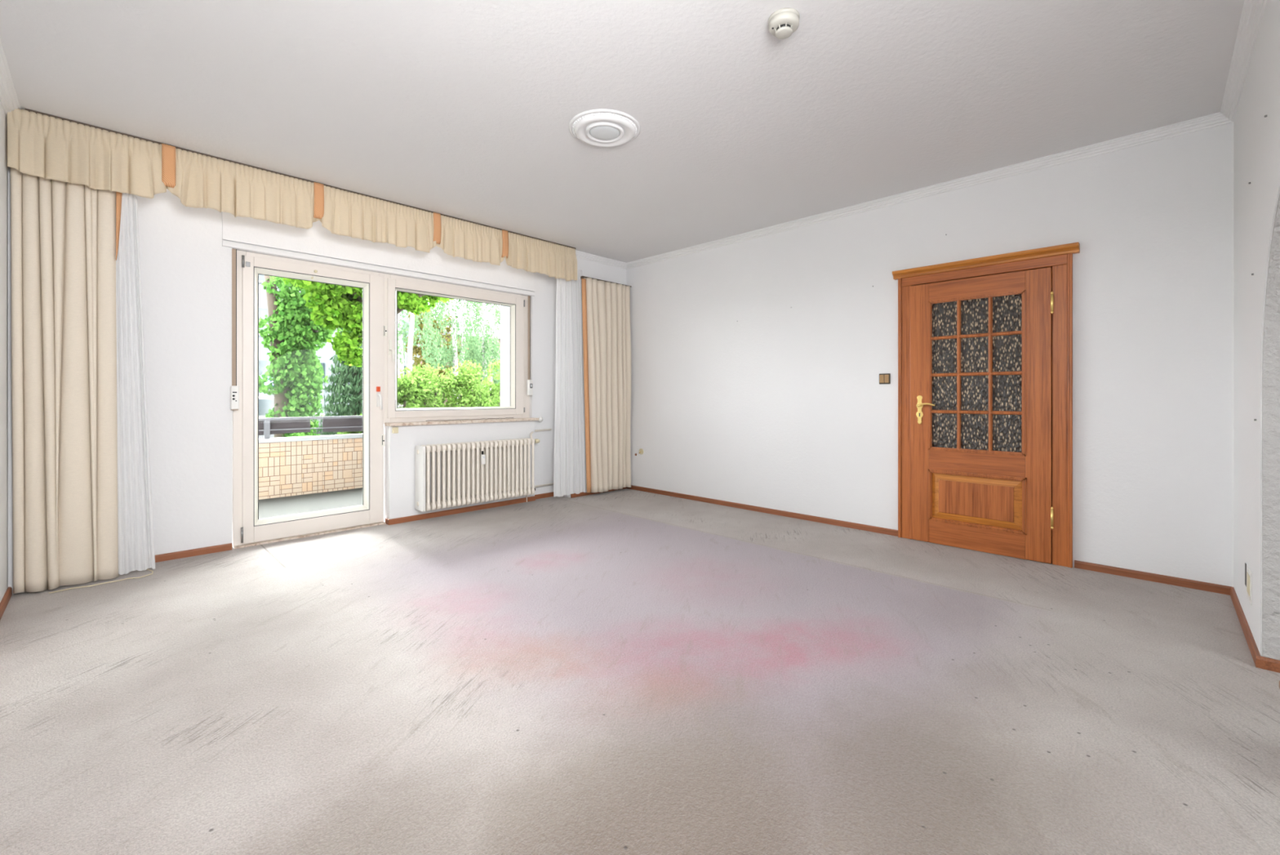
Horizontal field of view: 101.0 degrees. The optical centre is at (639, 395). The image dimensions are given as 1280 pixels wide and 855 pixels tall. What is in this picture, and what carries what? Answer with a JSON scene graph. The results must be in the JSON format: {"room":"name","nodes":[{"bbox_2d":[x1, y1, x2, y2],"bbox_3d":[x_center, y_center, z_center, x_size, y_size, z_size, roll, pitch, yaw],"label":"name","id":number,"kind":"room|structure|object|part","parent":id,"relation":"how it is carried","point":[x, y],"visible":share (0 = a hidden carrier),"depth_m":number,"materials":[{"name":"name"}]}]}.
{"room":"empty living room","nodes":[
{"label":"empty living room","id":0,"kind":"room"},
{"bbox_2d":[0,100,8,602],"bbox_3d":[-1.946,-0.229,1.230,5.400,2.617,0.250,0,0,45],"label":"wall","id":1,"kind":"structure","parent":0,"point":[3,121],"depth_m":2.73,"materials":[{"name":"paint"}]},
{"bbox_2d":[0,586,12,619],"bbox_3d":[-1.730,1.058,1.201,4.731,0.045,0.014,0,0,45],"label":"baseboard","id":2,"kind":"structure","parent":1,"relation":"attached to","point":[5,600],"depth_m":2.69,"materials":[{"name":"brown wood"}]},
{"bbox_2d":[0,37,21,119],"bbox_3d":[-1.716,-1.509,1.215,4.731,0.056,0.052,0,0,45],"label":"crown molding","id":3,"kind":"structure","parent":1,"relation":"attached to","point":[9,100],"depth_m":2.59,"materials":[{"name":"white paint"}]},
{"bbox_2d":[232,487,362,548],"bbox_3d":[-3.005,1.175,5.480,2.070,0.130,4.800,0,0,45],"label":"floor","id":4,"kind":"structure","parent":0,"point":[305,503],"depth_m":5.48,"materials":[{"name":"concrete"}]},
{"bbox_2d":[258,433,362,499],"bbox_3d":[-3.686,0.787,6.121,0.180,0.645,4.760,0,0,45],"label":"parapet","id":5,"kind":"object","parent":4,"relation":"on","point":[288,466],"visible":0.13,"depth_m":5.97,"materials":[{"name":"tile"}]},
{"bbox_2d":[258,415,362,438],"bbox_3d":[-3.686,0.352,6.121,0.040,0.225,4.760,0,0,45],"label":"balcony railing","id":6,"kind":"object","parent":5,"relation":"on","point":[266,429],"visible":0.18,"depth_m":5.91,"materials":[{"name":"grey metal"}]},
{"bbox_3d":[-4.061,0.365,5.740,0.040,0.200,0.050,0,0,45],"label":"post","id":7,"kind":"part","parent":6,"relation":"part of","materials":[{"name":"grey metal"}]},
{"bbox_2d":[258,418,310,435],"bbox_3d":[-4.550,0.344,5.292,0.022,0.178,2.165,0,0,45],"label":"privacy screen","id":8,"kind":"object","parent":6,"relation":"attached to","point":[282,424],"visible":0.2,"depth_m":5.91,"materials":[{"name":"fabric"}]},
{"bbox_3d":[-3.686,0.254,6.121,0.040,0.028,4.760,0,0,45],"label":"rail","id":9,"kind":"part","parent":6,"relation":"part of","materials":[{"name":"grey metal"}]},
{"bbox_3d":[-3.686,0.374,6.121,0.020,0.012,4.760,0,0,45],"label":"rail","id":10,"kind":"part","parent":6,"relation":"part of","materials":[{"name":"grey metal"}]},
{"bbox_2d":[322,417,362,431],"bbox_3d":[-2.894,0.344,6.976,0.023,0.178,2.310,0,0,45],"label":"privacy screen","id":11,"kind":"object","parent":6,"relation":"attached to","point":[340,422],"visible":0.23,"depth_m":6.30,"materials":[{"name":"fabric"}]},
{"bbox_2d":[8,166,626,594],"bbox_3d":[-1.970,-0.229,4.693,0.509,2.617,4.655,0,0,45],"label":"wall","id":12,"kind":"structure","parent":0,"point":[186,268],"depth_m":3.59,"materials":[{"name":"paint"}]},
{"bbox_2d":[230,248,239,409],"bbox_3d":[-2.846,-0.467,3.703,0.046,1.136,0.046,0,0,45],"label":"blind winder","id":13,"kind":"object","parent":12,"relation":"attached to","point":[234,388],"visible":1,"depth_m":3.72,"materials":[{"name":"plastic"}]},
{"bbox_2d":[232,249,386,548],"bbox_3d":[-2.540,0.020,4.120,0.161,2.120,1.023,0,0,45],"label":"door","id":14,"kind":"structure","parent":12,"relation":"in","point":[248,530],"depth_m":4.00,"materials":[{"name":"beige paint"}]},
{"bbox_3d":[-2.178,0.045,4.416,0.060,0.141,0.028,0,0,40],"label":"handle","id":15,"kind":"part","parent":14,"relation":"part of","materials":[{"name":"white plastic"}]},
{"bbox_3d":[-2.179,0.375,4.462,0.016,0.100,0.028,0,0,45],"label":"lock plate","id":16,"kind":"part","parent":14,"relation":"part of","materials":[{"name":"white metal"}]},
{"bbox_2d":[222,211,534,295],"bbox_3d":[-2.001,-1.290,4.582,0.020,0.495,2.572,0,0,45],"label":"box","id":17,"kind":"object","parent":12,"relation":"attached to","point":[317,240],"visible":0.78,"depth_m":4.33,"materials":[{"name":"paint"}]},
{"bbox_2d":[155,486,626,562],"bbox_3d":[-1.866,1.058,4.590,0.243,0.045,4.655,0,0,45],"label":"baseboard","id":18,"kind":"structure","parent":12,"relation":"attached to","point":[199,551],"depth_m":4.61,"materials":[{"name":"brown wood"}]},
{"bbox_2d":[382,273,529,424],"bbox_3d":[-1.665,-0.398,4.995,0.141,1.285,1.463,0,0,45],"label":"window","id":19,"kind":"structure","parent":12,"relation":"in","point":[519,401],"depth_m":4.93,"materials":[{"name":"beige paint"}]},
{"bbox_3d":[-2.163,-0.550,4.478,0.016,0.090,0.028,0,0,45],"label":"lock plate","id":20,"kind":"part","parent":19,"relation":"part of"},
{"bbox_3d":[-2.110,-0.385,4.485,0.059,0.191,0.031,0,0,45],"label":"handle","id":21,"kind":"part","parent":19,"relation":"part of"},
{"bbox_2d":[526,295,533,395],"bbox_3d":[-1.136,-0.520,5.442,0.046,1.030,0.048,0,0,45],"label":"blind winder","id":22,"kind":"object","parent":19,"relation":"attached to","point":[529,382],"visible":1,"depth_m":5.46,"materials":[{"name":"plastic"}]},
{"bbox_2d":[384,417,538,433],"bbox_3d":[-1.605,0.272,4.960,0.135,0.087,1.478,0,0,45],"label":"window sill","id":23,"kind":"structure","parent":12,"relation":"attached to","point":[394,429],"depth_m":4.78,"materials":[{"name":"beige stone"}]},
{"bbox_2d":[426,417,513,421],"bbox_3d":[-1.580,0.222,4.989,0.044,0.008,0.901,0,0,45],"label":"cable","id":24,"kind":"object","parent":23,"relation":"on","point":[511,417],"visible":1,"depth_m":4.96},
{"bbox_2d":[414,437,539,511],"bbox_3d":[-1.450,0.703,4.920,0.202,0.553,1.222,0,0,45],"label":"radiator","id":25,"kind":"object","parent":12,"relation":"attached to","point":[481,471],"visible":1,"depth_m":4.80,"materials":[{"name":"beige metal"}]},
{"bbox_3d":[-1.880,0.703,4.509,0.166,0.551,0.022,0,0,45],"label":"panel","id":26,"kind":"part","parent":25,"relation":"part of","materials":[{"name":"white metal"}]},
{"bbox_2d":[525,482,553,502],"bbox_3d":[-1.022,0.930,5.532,0.122,0.301,0.462,0,0,27],"label":"pipe","id":27,"kind":"object","parent":25,"relation":"attached to","point":[552,483],"visible":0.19,"depth_m":5.54,"materials":[{"name":"beige metal"}]},
{"bbox_2d":[529,428,551,438],"bbox_3d":[-1.055,0.402,5.477,0.096,0.109,0.376,0,0,22],"label":"pipe","id":28,"kind":"object","parent":25,"relation":"attached to","point":[543,429],"visible":0.92,"depth_m":5.50,"materials":[{"name":"beige metal"}]},
{"bbox_2d":[537,416,542,422],"bbox_3d":[-1.054,0.245,5.510,0.070,0.058,0.058,0,0,45],"label":"vent cap","id":29,"kind":"object","parent":12,"relation":"attached to","point":[540,419],"visible":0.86,"depth_m":5.48,"materials":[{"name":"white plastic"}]},
{"bbox_2d":[575,249,626,269],"bbox_3d":[-0.430,-1.509,5.859,0.052,0.056,0.832,0,0,45],"label":"crown molding","id":30,"kind":"structure","parent":12,"relation":"attached to","point":[579,254],"depth_m":5.85,"materials":[{"name":"white paint"}]},
{"bbox_2d":[580,275,631,493],"bbox_3d":[-0.367,-0.110,5.860,0.138,2.321,0.731,0,0,45],"label":"drape","id":31,"kind":"object","parent":12,"relation":"hanging from","point":[606,304],"visible":1,"depth_m":5.82,"materials":[{"name":"beige fabric"}]},
{"bbox_3d":[-0.569,-0.102,5.639,0.019,2.285,0.133,0,0,45],"label":"edge trim","id":32,"kind":"part","parent":31,"relation":"part of","materials":[{"name":"orange fabric"}]},
{"bbox_3d":[-0.386,-1.258,5.878,0.088,0.025,0.731,0,0,45],"label":"rail","id":33,"kind":"part","parent":31,"relation":"part of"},
{"bbox_2d":[500,305,509,406],"bbox_3d":[-1.287,-0.215,7.227,2.070,2.910,0.180,0,0,45],"label":"wall","id":34,"kind":"structure","parent":0,"point":[504,310],"depth_m":7.80,"materials":[{"name":"paint"}]},
{"bbox_2d":[0,0,1244,262],"bbox_3d":[0.753,-1.637,2.014,8.150,0.200,5.155,0,0,45],"label":"ceiling","id":35,"kind":"structure","parent":0,"point":[464,109],"depth_m":2.65,"materials":[{"name":"paint"}]},
{"bbox_2d":[7,107,577,280],"bbox_3d":[-2.009,-1.353,4.170,0.158,0.366,3.841,0,0,45],"label":"curtain valance","id":36,"kind":"object","parent":35,"relation":"hanging from","point":[46,146],"visible":1,"depth_m":3.48,"materials":[{"name":"beige fabric"}]},
{"bbox_2d":[10,167,122,593],"bbox_3d":[-3.225,-0.175,2.982,0.073,2.490,0.436,0,0,45],"label":"drape","id":37,"kind":"object","parent":36,"relation":"hanging from","point":[64,236],"visible":0.91,"depth_m":2.95,"materials":[{"name":"beige fabric"}]},
{"bbox_3d":[-3.076,-1.110,3.119,0.019,0.620,0.034,0,0,45],"label":"edge trim","id":38,"kind":"part","parent":37,"relation":"part of","materials":[{"name":"fabric"}]},
{"bbox_2d":[48,192,155,593],"bbox_3d":[-3.101,-0.172,3.058,0.128,2.496,0.434,0,0,45],"label":"sheer curtain","id":39,"kind":"object","parent":36,"relation":"hanging from","point":[135,506],"visible":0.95,"depth_m":3.17,"materials":[{"name":"white fabric"}]},
{"bbox_3d":[-3.068,1.064,3.028,0.095,0.024,0.426,0,0,33],"label":"pull cord","id":40,"kind":"part","parent":39,"relation":"part of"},
{"bbox_2d":[553,269,586,497],"bbox_3d":[-0.717,-0.149,5.545,0.035,2.381,0.458,0,0,45],"label":"sheer curtain","id":41,"kind":"object","parent":36,"relation":"hanging from","point":[570,454],"visible":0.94,"depth_m":5.53,"materials":[{"name":"white fabric"}]},
{"bbox_2d":[568,108,640,146],"bbox_3d":[-0.202,-1.520,3.032,0.410,0.034,0.410,0,0,45],"label":"recessed light","id":42,"kind":"object","parent":35,"relation":"in","point":[602,127],"visible":1,"depth_m":2.98,"materials":[{"name":"white paint"}]},
{"bbox_3d":[-0.202,-1.508,3.032,0.180,0.010,0.180,0,0,45],"label":"lamp glass","id":43,"kind":"part","parent":42,"relation":"part of","materials":[{"name":"white glass"}]},
{"bbox_2d":[768,7,799,39],"bbox_3d":[0.587,-1.504,2.151,0.124,0.065,0.124,0,0,45],"label":"smoke detector","id":44,"kind":"object","parent":35,"relation":"attached to","point":[782,23],"visible":1,"depth_m":2.12,"materials":[{"name":"beige plastic"}]},
{"bbox_2d":[0,488,1279,854],"bbox_3d":[0.853,1.140,1.916,7.870,0.120,5.155,0,0,45],"label":"floor","id":45,"kind":"structure","parent":0,"point":[626,671],"depth_m":1.87,"materials":[{"name":"beige carpet"}]},
{"bbox_2d":[626,122,1231,586],"bbox_3d":[2.473,-0.229,3.763,8.150,2.617,0.250,0,0,45],"label":"wall","id":46,"kind":"structure","parent":0,"point":[780,406],"depth_m":3.80,"materials":[{"name":"paint"}]},
{"bbox_2d":[639,448,643,454],"bbox_3d":[0.008,0.633,5.992,0.068,0.068,0.031,0,0,45],"label":"wall outlet","id":47,"kind":"object","parent":46,"relation":"attached to","point":[641,450],"visible":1,"depth_m":5.99,"materials":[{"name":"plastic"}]},
{"bbox_2d":[879,373,890,383],"bbox_3d":[1.914,-0.133,4.127,0.084,0.082,0.015,0,0,45],"label":"light switch","id":48,"kind":"object","parent":46,"relation":"attached to","point":[885,378],"visible":1,"depth_m":4.12,"materials":[{"name":"brown plastic"}]},
{"bbox_2d":[626,111,1231,269],"bbox_3d":[1.511,-1.509,4.497,4.731,0.056,0.052,0,0,45],"label":"crown molding","id":49,"kind":"structure","parent":46,"relation":"attached to","point":[1216,119],"depth_m":3.67,"materials":[{"name":"white paint"}]},
{"bbox_2d":[626,484,1231,595],"bbox_3d":[1.525,1.058,4.511,4.731,0.045,0.014,0,0,45],"label":"baseboard","id":50,"kind":"structure","parent":46,"relation":"attached to","point":[1215,588],"depth_m":4.09,"materials":[{"name":"brown wood"}]},
{"bbox_2d":[892,241,1079,568],"bbox_3d":[2.337,0.063,3.663,1.100,2.034,0.122,0,0,45],"label":"door","id":51,"kind":"structure","parent":46,"relation":"in","point":[985,344],"depth_m":3.60,"materials":[{"name":"brown wood"}]},
{"bbox_3d":[2.077,0.104,3.917,0.048,0.214,0.006,0,0,45],"label":"handle plate","id":52,"kind":"part","parent":51,"relation":"part of","materials":[{"name":"gold metal"}]},
{"bbox_3d":[2.095,0.066,3.858,0.127,0.028,0.058,0,0,45],"label":"lever","id":53,"kind":"part","parent":51,"relation":"part of","materials":[{"name":"gold metal"}]},
{"bbox_3d":[2.333,0.727,3.675,0.451,0.235,0.016,0,0,45],"label":"raised panel","id":54,"kind":"part","parent":51,"relation":"part of","materials":[{"name":"brown wood"}]},
{"bbox_3d":[2.338,-0.151,3.683,0.570,1.082,0.006,0,0,45],"label":"textured glass","id":55,"kind":"part","parent":51,"relation":"part of","materials":[{"name":"grey glass"}]},
{"bbox_3d":[2.332,0.727,3.674,0.591,0.375,0.034,0,0,45],"label":"panel moulding","id":56,"kind":"part","parent":51,"relation":"part of","materials":[{"name":"brown wood"}]},
{"bbox_3d":[2.343,0.126,3.687,0.577,1.901,0.040,0,0,45],"label":"cross rail","id":57,"kind":"part","parent":51,"relation":"part of","materials":[{"name":"brown wood"}]},
{"bbox_3d":[2.342,-0.924,3.668,1.100,0.059,0.070,0,0,45],"label":"cornice","id":58,"kind":"part","parent":51,"relation":"part of","materials":[{"name":"brown wood"}]},
{"bbox_2d":[1233,0,1279,656],"bbox_3d":[1.641,-0.229,1.141,0.160,2.617,4.655,0,0,45],"label":"wall","id":59,"kind":"structure","parent":0,"point":[1256,137],"depth_m":2.26,"materials":[{"name":"paint"}]},
{"bbox_2d":[1231,121,1233,586],"bbox_3d":[3.212,-0.229,2.857,0.006,2.617,0.006,0,0,45],"label":"bead","id":60,"kind":"object","parent":59,"relation":"attached to","point":[1232,122],"visible":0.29,"depth_m":2.85,"materials":[{"name":"white paint"}]},
{"bbox_2d":[1220,0,1266,121],"bbox_3d":[1.566,-1.509,1.216,0.052,0.056,4.655,0,0,45],"label":"crown molding","id":61,"kind":"structure","parent":59,"relation":"attached to","point":[1252,12],"depth_m":2.32,"materials":[{"name":"white paint"}]},
{"bbox_2d":[1244,562,1252,604],"bbox_3d":[2.699,0.829,2.336,0.006,0.143,0.238,0,0,45],"label":"outlet","id":62,"kind":"object","parent":59,"relation":"attached to","point":[1248,575],"visible":1,"depth_m":2.33,"materials":[{"name":"white plastic"}]},
{"bbox_2d":[1230,586,1279,672],"bbox_3d":[2.890,1.058,2.421,0.174,0.045,1.078,0,0,45],"label":"baseboard","id":63,"kind":"structure","parent":59,"relation":"attached to","point":[1262,662],"depth_m":2.22,"materials":[{"name":"brown wood"}]},
{"bbox_2d":[1262,193,1279,660],"bbox_3d":[1.963,0.150,1.464,0.158,1.860,1.640,0,0,45],"label":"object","id":64,"kind":"object","parent":59,"relation":"attached to","point":[1271,335],"visible":1,"depth_m":2.08,"materials":[{"name":"paint"}]},
{"label":"outside","id":65,"kind":"structure","parent":0,"visible":0},
{"bbox_3d":[-31.288,1.630,58.819,112.900,0.300,120.000,0,0,45],"label":"ground","id":66,"kind":"structure","parent":65,"visible":0},
{"bbox_2d":[258,375,273,386],"bbox_3d":[-12.164,0.405,17.011,1.200,2.150,0.800,0,0,45],"label":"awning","id":67,"kind":"object","parent":66,"relation":"on","point":[268,381],"visible":0.02,"depth_m":16.91,"materials":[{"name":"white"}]},
{"bbox_2d":[258,275,342,437],"bbox_3d":[-6.071,-0.409,9.522,1.002,3.919,1.596,0,0,45],"label":"tree","id":68,"kind":"object","parent":66,"relation":"on","point":[292,336],"visible":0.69,"depth_m":9.17,"materials":[{"name":"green plant"}]},
{"bbox_2d":[316,327,362,435],"bbox_3d":[-6.929,-0.820,12.906,1.894,4.600,1.885,0,0,19],"label":"cedar tree","id":69,"kind":"object","parent":66,"relation":"on","point":[353,375],"visible":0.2,"depth_m":12.49,"materials":[{"name":"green plant"}]},
{"bbox_2d":[258,274,420,413],"bbox_3d":[-20.070,-4.370,32.289,8.500,11.700,10.300,0,0,45],"label":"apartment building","id":70,"kind":"structure","parent":66,"relation":"on","point":[326,352],"depth_m":29.12,"materials":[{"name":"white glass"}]},
{"bbox_2d":[337,413,362,434],"bbox_3d":[-6.248,0.929,11.632,0.860,1.108,0.820,0,0,-15],"label":"shrub","id":71,"kind":"object","parent":66,"relation":"on","point":[353,432],"visible":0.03,"depth_m":11.48,"materials":[{"name":"green plant"}]},
{"bbox_2d":[282,277,454,366],"bbox_3d":[-4.535,-0.448,8.945,1.715,3.858,2.889,0,0,45],"label":"maple tree","id":72,"kind":"object","parent":66,"relation":"on","point":[345,302],"visible":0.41,"depth_m":8.48,"materials":[{"name":"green plant"}]},
{"bbox_2d":[397,366,431,408],"bbox_3d":[-5.357,0.404,11.871,1.253,2.155,1.281,0,0,-18],"label":"shrub","id":73,"kind":"object","parent":66,"relation":"on","point":[406,385],"visible":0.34,"depth_m":11.85,"materials":[{"name":"green plant"}]},
{"bbox_3d":[-5.362,0.598,11.954,0.094,1.767,0.776,0,0,25],"label":"stem","id":74,"kind":"part","parent":73,"relation":"part of","materials":[{"name":"plant"}]},
{"bbox_2d":[404,310,461,404],"bbox_3d":[-10.059,-1.406,25.524,2.447,5.782,2.736,0,0,27],"label":"tree","id":75,"kind":"object","parent":66,"relation":"on","point":[417,361],"visible":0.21,"depth_m":25.05,"materials":[{"name":"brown plant"}]},
{"bbox_2d":[405,363,460,408],"bbox_3d":[-5.012,0.343,12.719,1.417,2.277,1.453,0,0,-27],"label":"shrub","id":76,"kind":"object","parent":66,"relation":"on","point":[436,400],"visible":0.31,"depth_m":12.52,"materials":[{"name":"green plant"}]},
{"bbox_3d":[-4.980,0.542,12.770,0.094,1.879,0.776,0,0,25],"label":"stem","id":77,"kind":"part","parent":76,"relation":"part of","materials":[{"name":"plant"}]},
{"bbox_2d":[413,298,500,404],"bbox_3d":[-7.470,-2.750,21.567,3.556,8.470,3.370,0,0,45],"label":"birch tree","id":78,"kind":"object","parent":66,"relation":"on","point":[453,353],"visible":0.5,"depth_m":21.45,"materials":[{"name":"green plant"}]},
{"bbox_2d":[420,321,500,406],"bbox_3d":[-12.919,-2.220,43.911,9.200,7.400,10.100,0,0,45],"label":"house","id":79,"kind":"structure","parent":66,"relation":"on","point":[450,332],"depth_m":39.29,"materials":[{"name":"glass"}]},
{"bbox_2d":[441,359,500,407],"bbox_3d":[-4.212,0.277,13.271,1.298,2.408,1.667,0,0,45],"label":"shrub","id":80,"kind":"object","parent":66,"relation":"on","point":[468,384],"visible":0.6,"depth_m":12.96,"materials":[{"name":"green plant"}]},
{"bbox_2d":[448,341,499,392],"bbox_3d":[-8.965,-0.840,29.312,3.269,4.641,2.243,0,0,-28],"label":"tree","id":81,"kind":"object","parent":66,"relation":"on","point":[481,375],"visible":0.03,"depth_m":29.23,"materials":[{"name":"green plant"}]},
{"bbox_2d":[450,299,500,390],"bbox_3d":[-7.174,-1.930,24.717,3.105,6.832,3.182,0,0,45],"label":"birch tree","id":82,"kind":"object","parent":66,"relation":"on","point":[482,342],"visible":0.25,"depth_m":24.26,"materials":[{"name":"green plant"}]},
{"bbox_2d":[465,359,500,406],"bbox_3d":[-3.837,0.250,14.097,1.451,2.462,1.814,0,0,45],"label":"shrub","id":83,"kind":"object","parent":66,"relation":"on","point":[496,387],"visible":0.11,"depth_m":13.91,"materials":[{"name":"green plant"}]},
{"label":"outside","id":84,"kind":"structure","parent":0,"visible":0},
{"bbox_3d":[2.009,1.478,26.075,5.300,0.025,120.000,0,0,45],"label":"street","id":85,"kind":"object","parent":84,"visible":0},
{"bbox_2d":[258,396,335,438],"bbox_3d":[-9.879,0.740,13.344,1.660,1.460,4.258,0,0,45],"label":"car","id":86,"kind":"object","parent":85,"relation":"on","point":[265,403],"visible":0.02,"depth_m":12.92,"materials":[{"name":"white paint"}]},
{"bbox_2d":[397,298,450,408],"bbox_3d":[-7.956,-2.462,17.500,2.995,7.893,2.940,0,0,2],"label":"birch tree","id":87,"kind":"object","parent":85,"relation":"on","point":[401,350],"visible":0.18,"depth_m":17.77,"materials":[{"name":"green plant"}]}
]}

